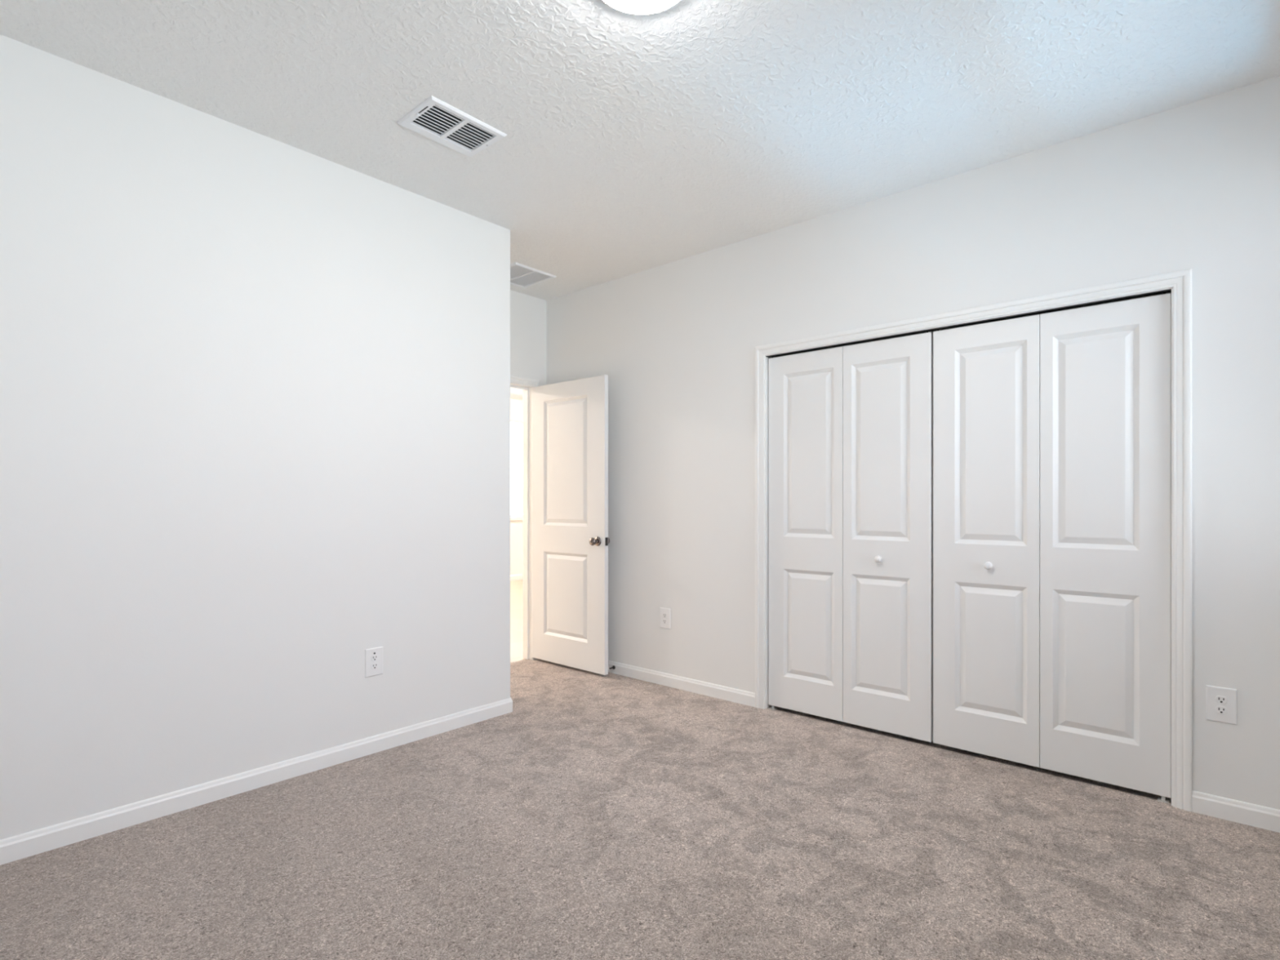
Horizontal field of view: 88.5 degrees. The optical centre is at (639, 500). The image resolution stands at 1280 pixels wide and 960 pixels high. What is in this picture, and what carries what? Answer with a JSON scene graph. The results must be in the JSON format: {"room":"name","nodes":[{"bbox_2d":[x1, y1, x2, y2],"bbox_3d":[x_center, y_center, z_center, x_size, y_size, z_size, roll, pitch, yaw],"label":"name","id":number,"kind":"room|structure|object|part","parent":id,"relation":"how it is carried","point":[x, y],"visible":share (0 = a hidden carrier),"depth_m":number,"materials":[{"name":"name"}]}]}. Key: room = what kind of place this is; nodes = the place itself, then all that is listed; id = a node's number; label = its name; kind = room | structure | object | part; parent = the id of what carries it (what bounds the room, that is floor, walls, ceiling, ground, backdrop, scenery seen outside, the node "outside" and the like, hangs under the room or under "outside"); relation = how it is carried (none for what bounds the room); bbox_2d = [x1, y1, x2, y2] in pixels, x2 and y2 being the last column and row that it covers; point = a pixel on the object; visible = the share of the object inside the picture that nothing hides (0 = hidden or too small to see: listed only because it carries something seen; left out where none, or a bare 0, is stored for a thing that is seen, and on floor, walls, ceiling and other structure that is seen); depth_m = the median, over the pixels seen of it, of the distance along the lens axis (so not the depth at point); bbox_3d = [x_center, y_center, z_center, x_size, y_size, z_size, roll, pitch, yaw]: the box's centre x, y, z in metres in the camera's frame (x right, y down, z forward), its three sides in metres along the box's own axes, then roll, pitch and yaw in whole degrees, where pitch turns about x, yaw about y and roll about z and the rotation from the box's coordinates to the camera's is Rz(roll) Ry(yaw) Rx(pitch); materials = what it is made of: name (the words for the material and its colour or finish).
{"room":"empty bedroom","nodes":[
{"label":"empty bedroom","id":0,"kind":"room"},
{"bbox_2d":[0,34,510,839],"bbox_3d":[-2.019,-0.172,2.933,0.855,2.745,2.911,0,0,41],"label":"wall","id":1,"kind":"structure","parent":0,"point":[255,388],"depth_m":2.64,"materials":[{"name":"white paint"}]},
{"bbox_2d":[0,697,512,865],"bbox_3d":[-1.971,1.161,2.977,0.869,0.078,2.810,0,0,41],"label":"baseboard","id":2,"kind":"structure","parent":1,"relation":"attached to","point":[16,847],"depth_m":2.65,"materials":[{"name":"white paint"}]},
{"bbox_2d":[364,646,382,677],"bbox_3d":[-1.268,0.768,3.133,0.009,0.133,0.089,0,0,41],"label":"wall outlet","id":3,"kind":"object","parent":1,"relation":"attached to","point":[373,656],"visible":1,"depth_m":3.13,"materials":[{"name":"white plastic"}]},
{"bbox_2d":[371,662,377,669],"bbox_3d":[-1.266,0.787,3.132,0.003,0.029,0.034,0,0,41],"label":"receptacle","id":4,"kind":"object","parent":3,"relation":"attached to","point":[374,665],"depth_m":3.13,"materials":[{"name":"white plastic"}]},
{"bbox_2d":[371,654,377,661],"bbox_3d":[-1.266,0.749,3.132,0.003,0.029,0.034,0,0,41],"label":"receptacle","id":5,"kind":"object","parent":3,"relation":"attached to","point":[374,657],"depth_m":3.13,"materials":[{"name":"white plastic"}]},
{"bbox_2d":[510,398,522,574],"bbox_3d":[-3.083,-0.172,8.699,0.115,2.745,6.600,0,0,41],"label":"wall","id":6,"kind":"structure","parent":0,"point":[516,406],"depth_m":9.98,"materials":[{"name":"white paint"}]},
{"bbox_2d":[510,420,522,519],"bbox_3d":[-1.871,-0.465,10.030,0.122,1.510,1.960,0,0,41],"label":"window","id":7,"kind":"structure","parent":6,"relation":"in","point":[512,517],"depth_m":9.99,"materials":[{"name":"white paint"}]},
{"bbox_3d":[-1.839,0.268,10.002,0.037,0.045,1.960,0,0,41],"label":"sill","id":8,"kind":"part","parent":7,"relation":"part of","materials":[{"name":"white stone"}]},
{"bbox_3d":[-1.895,-0.546,10.051,0.040,0.032,1.840,0,0,41],"label":"meeting rail","id":9,"kind":"part","parent":7,"relation":"part of","materials":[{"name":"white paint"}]},
{"bbox_2d":[510,573,522,581],"bbox_3d":[-3.034,1.159,8.656,0.014,0.094,6.600,0,0,41],"label":"baseboard","id":10,"kind":"structure","parent":6,"relation":"attached to","point":[517,576],"depth_m":9.96,"materials":[{"name":"white paint"}]},
{"bbox_2d":[510,289,546,386],"bbox_3d":[0.012,-0.172,5.979,0.115,2.745,6.600,0,0,41],"label":"wall","id":11,"kind":"structure","parent":0,"point":[528,313],"depth_m":4.93,"materials":[{"name":"white paint"}]},
{"bbox_2d":[510,382,533,659],"bbox_3d":[-1.112,0.160,4.700,0.115,2.080,0.818,0,0,41],"label":"trim","id":12,"kind":"structure","parent":11,"relation":"attached to","point":[526,390],"depth_m":4.98,"materials":[{"name":"white paint"}]},
{"bbox_2d":[510,374,539,660],"bbox_3d":[-1.062,0.140,4.657,0.017,2.121,0.900,0,0,41],"label":"trim","id":13,"kind":"structure","parent":11,"relation":"attached to","point":[513,379],"depth_m":4.88,"materials":[{"name":"white paint"}]},
{"bbox_2d":[532,374,609,675],"bbox_3d":[-0.509,0.162,4.704,0.773,2.035,0.167,0,0,41],"label":"door","id":14,"kind":"structure","parent":11,"relation":"in","point":[571,540],"depth_m":4.67,"materials":[{"name":"white paint"}]},
{"bbox_3d":[-0.314,0.275,4.457,0.054,0.054,0.054,0,0,41],"label":"knob","id":15,"kind":"part","parent":14,"relation":"part of","materials":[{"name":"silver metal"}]},
{"bbox_3d":[-0.227,0.275,4.456,0.002,0.056,0.025,0,0,41],"label":"latch plate","id":16,"kind":"part","parent":14,"relation":"part of","materials":[{"name":"grey metal"}]},
{"bbox_2d":[0,579,1279,959],"bbox_3d":[-0.393,1.260,5.147,8.615,0.120,8.385,0,0,41],"label":"floor","id":17,"kind":"structure","parent":0,"point":[610,816],"depth_m":2.20,"materials":[{"name":"carpet"}]},
{"bbox_2d":[0,0,1279,399],"bbox_3d":[-0.393,-1.605,5.147,8.615,0.120,8.385,0,0,41],"label":"ceiling","id":18,"kind":"structure","parent":0,"point":[633,144],"depth_m":2.44,"materials":[{"name":"white paint"}]},
{"bbox_2d":[396,95,506,156],"bbox_3d":[-0.776,-1.538,2.720,0.262,0.023,0.352,0,0,41],"label":"ceiling vent","id":19,"kind":"object","parent":18,"relation":"in","point":[434,119],"visible":1,"depth_m":2.70,"materials":[{"name":"white metal"}]},
{"bbox_2d":[510,262,556,288],"bbox_3d":[-0.822,-1.542,4.496,0.355,0.015,0.352,0,0,41],"label":"ceiling vent","id":20,"kind":"object","parent":18,"relation":"in","point":[522,276],"visible":0.7,"depth_m":4.50,"materials":[{"name":"white metal"}]},
{"bbox_3d":[-0.822,-1.545,4.496,0.311,0.001,0.308,0,0,41],"label":"filter panel","id":21,"kind":"part","parent":20,"relation":"part of","materials":[{"name":"grey"}]},
{"bbox_2d":[602,0,680,14],"bbox_3d":[0.004,-1.518,1.906,0.299,0.054,0.299,0,0,41],"label":"ceiling light","id":22,"kind":"object","parent":18,"relation":"attached to","point":[630,6],"visible":1,"depth_m":1.99,"materials":[{"name":"white glass"}]},
{"bbox_2d":[546,75,1279,809],"bbox_3d":[1.006,-0.172,3.619,4.495,2.745,0.115,0,0,41],"label":"wall","id":23,"kind":"structure","parent":0,"point":[1195,185],"depth_m":3.06,"materials":[{"name":"white paint"}]},
{"bbox_2d":[660,607,671,629],"bbox_3d":[0.163,0.764,4.277,0.089,0.133,0.009,0,0,41],"label":"wall outlet","id":24,"kind":"object","parent":23,"relation":"attached to","point":[665,613],"visible":1,"depth_m":4.27,"materials":[{"name":"white plastic"}]},
{"bbox_2d":[608,660,755,706],"bbox_3d":[-0.026,1.161,4.440,1.860,0.078,0.014,0,0,41],"label":"baseboard","id":25,"kind":"structure","parent":23,"relation":"attached to","point":[733,695],"depth_m":4.16,"materials":[{"name":"white paint"}]},
{"bbox_2d":[768,331,933,742],"bbox_3d":[1.081,0.182,3.503,0.902,2.038,0.071,0,0,41],"label":"door","id":26,"kind":"structure","parent":23,"relation":"in","point":[851,427],"depth_m":3.47,"materials":[{"name":"white paint"}]},
{"bbox_3d":[1.220,0.297,3.358,0.036,0.036,0.037,0,0,41],"label":"knob","id":27,"kind":"part","parent":26,"relation":"part of","materials":[{"name":"white plastic"}]},
{"bbox_2d":[765,288,1171,357],"bbox_3d":[1.423,-0.836,3.205,1.822,0.003,0.036,0,0,41],"label":"trim","id":28,"kind":"structure","parent":23,"relation":"attached to","point":[1168,290],"depth_m":3.03,"materials":[{"name":"grey metal"}]},
{"bbox_2d":[755,268,1191,811],"bbox_3d":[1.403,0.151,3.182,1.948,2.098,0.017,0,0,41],"label":"trim","id":29,"kind":"structure","parent":23,"relation":"attached to","point":[1180,281],"depth_m":2.57,"materials":[{"name":"white paint"}]},
{"bbox_2d":[933,292,1171,803],"bbox_3d":[1.766,0.182,2.901,0.902,2.038,0.071,0,0,41],"label":"door","id":30,"kind":"structure","parent":23,"relation":"in","point":[1052,431],"depth_m":2.86,"materials":[{"name":"white paint"}]},
{"bbox_3d":[1.604,0.297,3.020,0.036,0.036,0.037,0,0,41],"label":"knob","id":31,"kind":"part","parent":30,"relation":"part of","materials":[{"name":"white plastic"}]},
{"bbox_2d":[1205,684,1237,724],"bbox_3d":[2.201,0.772,2.486,0.089,0.133,0.009,0,0,41],"label":"wall outlet","id":32,"kind":"object","parent":23,"relation":"attached to","point":[1221,703],"visible":1,"depth_m":2.48,"materials":[{"name":"white plastic"}]},
{"bbox_2d":[1215,706,1227,714],"bbox_3d":[2.200,0.791,2.484,0.034,0.029,0.003,0,0,41],"label":"receptacle","id":33,"kind":"object","parent":32,"relation":"attached to","point":[1219,709],"depth_m":2.48,"materials":[{"name":"white plastic"}]},
{"bbox_2d":[1215,695,1227,704],"bbox_3d":[2.200,0.752,2.484,0.034,0.029,0.003,0,0,41],"label":"receptacle","id":34,"kind":"object","parent":32,"relation":"attached to","point":[1220,700],"depth_m":2.48,"materials":[{"name":"white plastic"}]},
{"bbox_2d":[1191,790,1279,832],"bbox_3d":[2.351,1.161,2.351,0.572,0.078,0.014,0,0,41],"label":"baseboard","id":35,"kind":"structure","parent":23,"relation":"attached to","point":[1228,809],"depth_m":2.45,"materials":[{"name":"white paint"}]}
]}

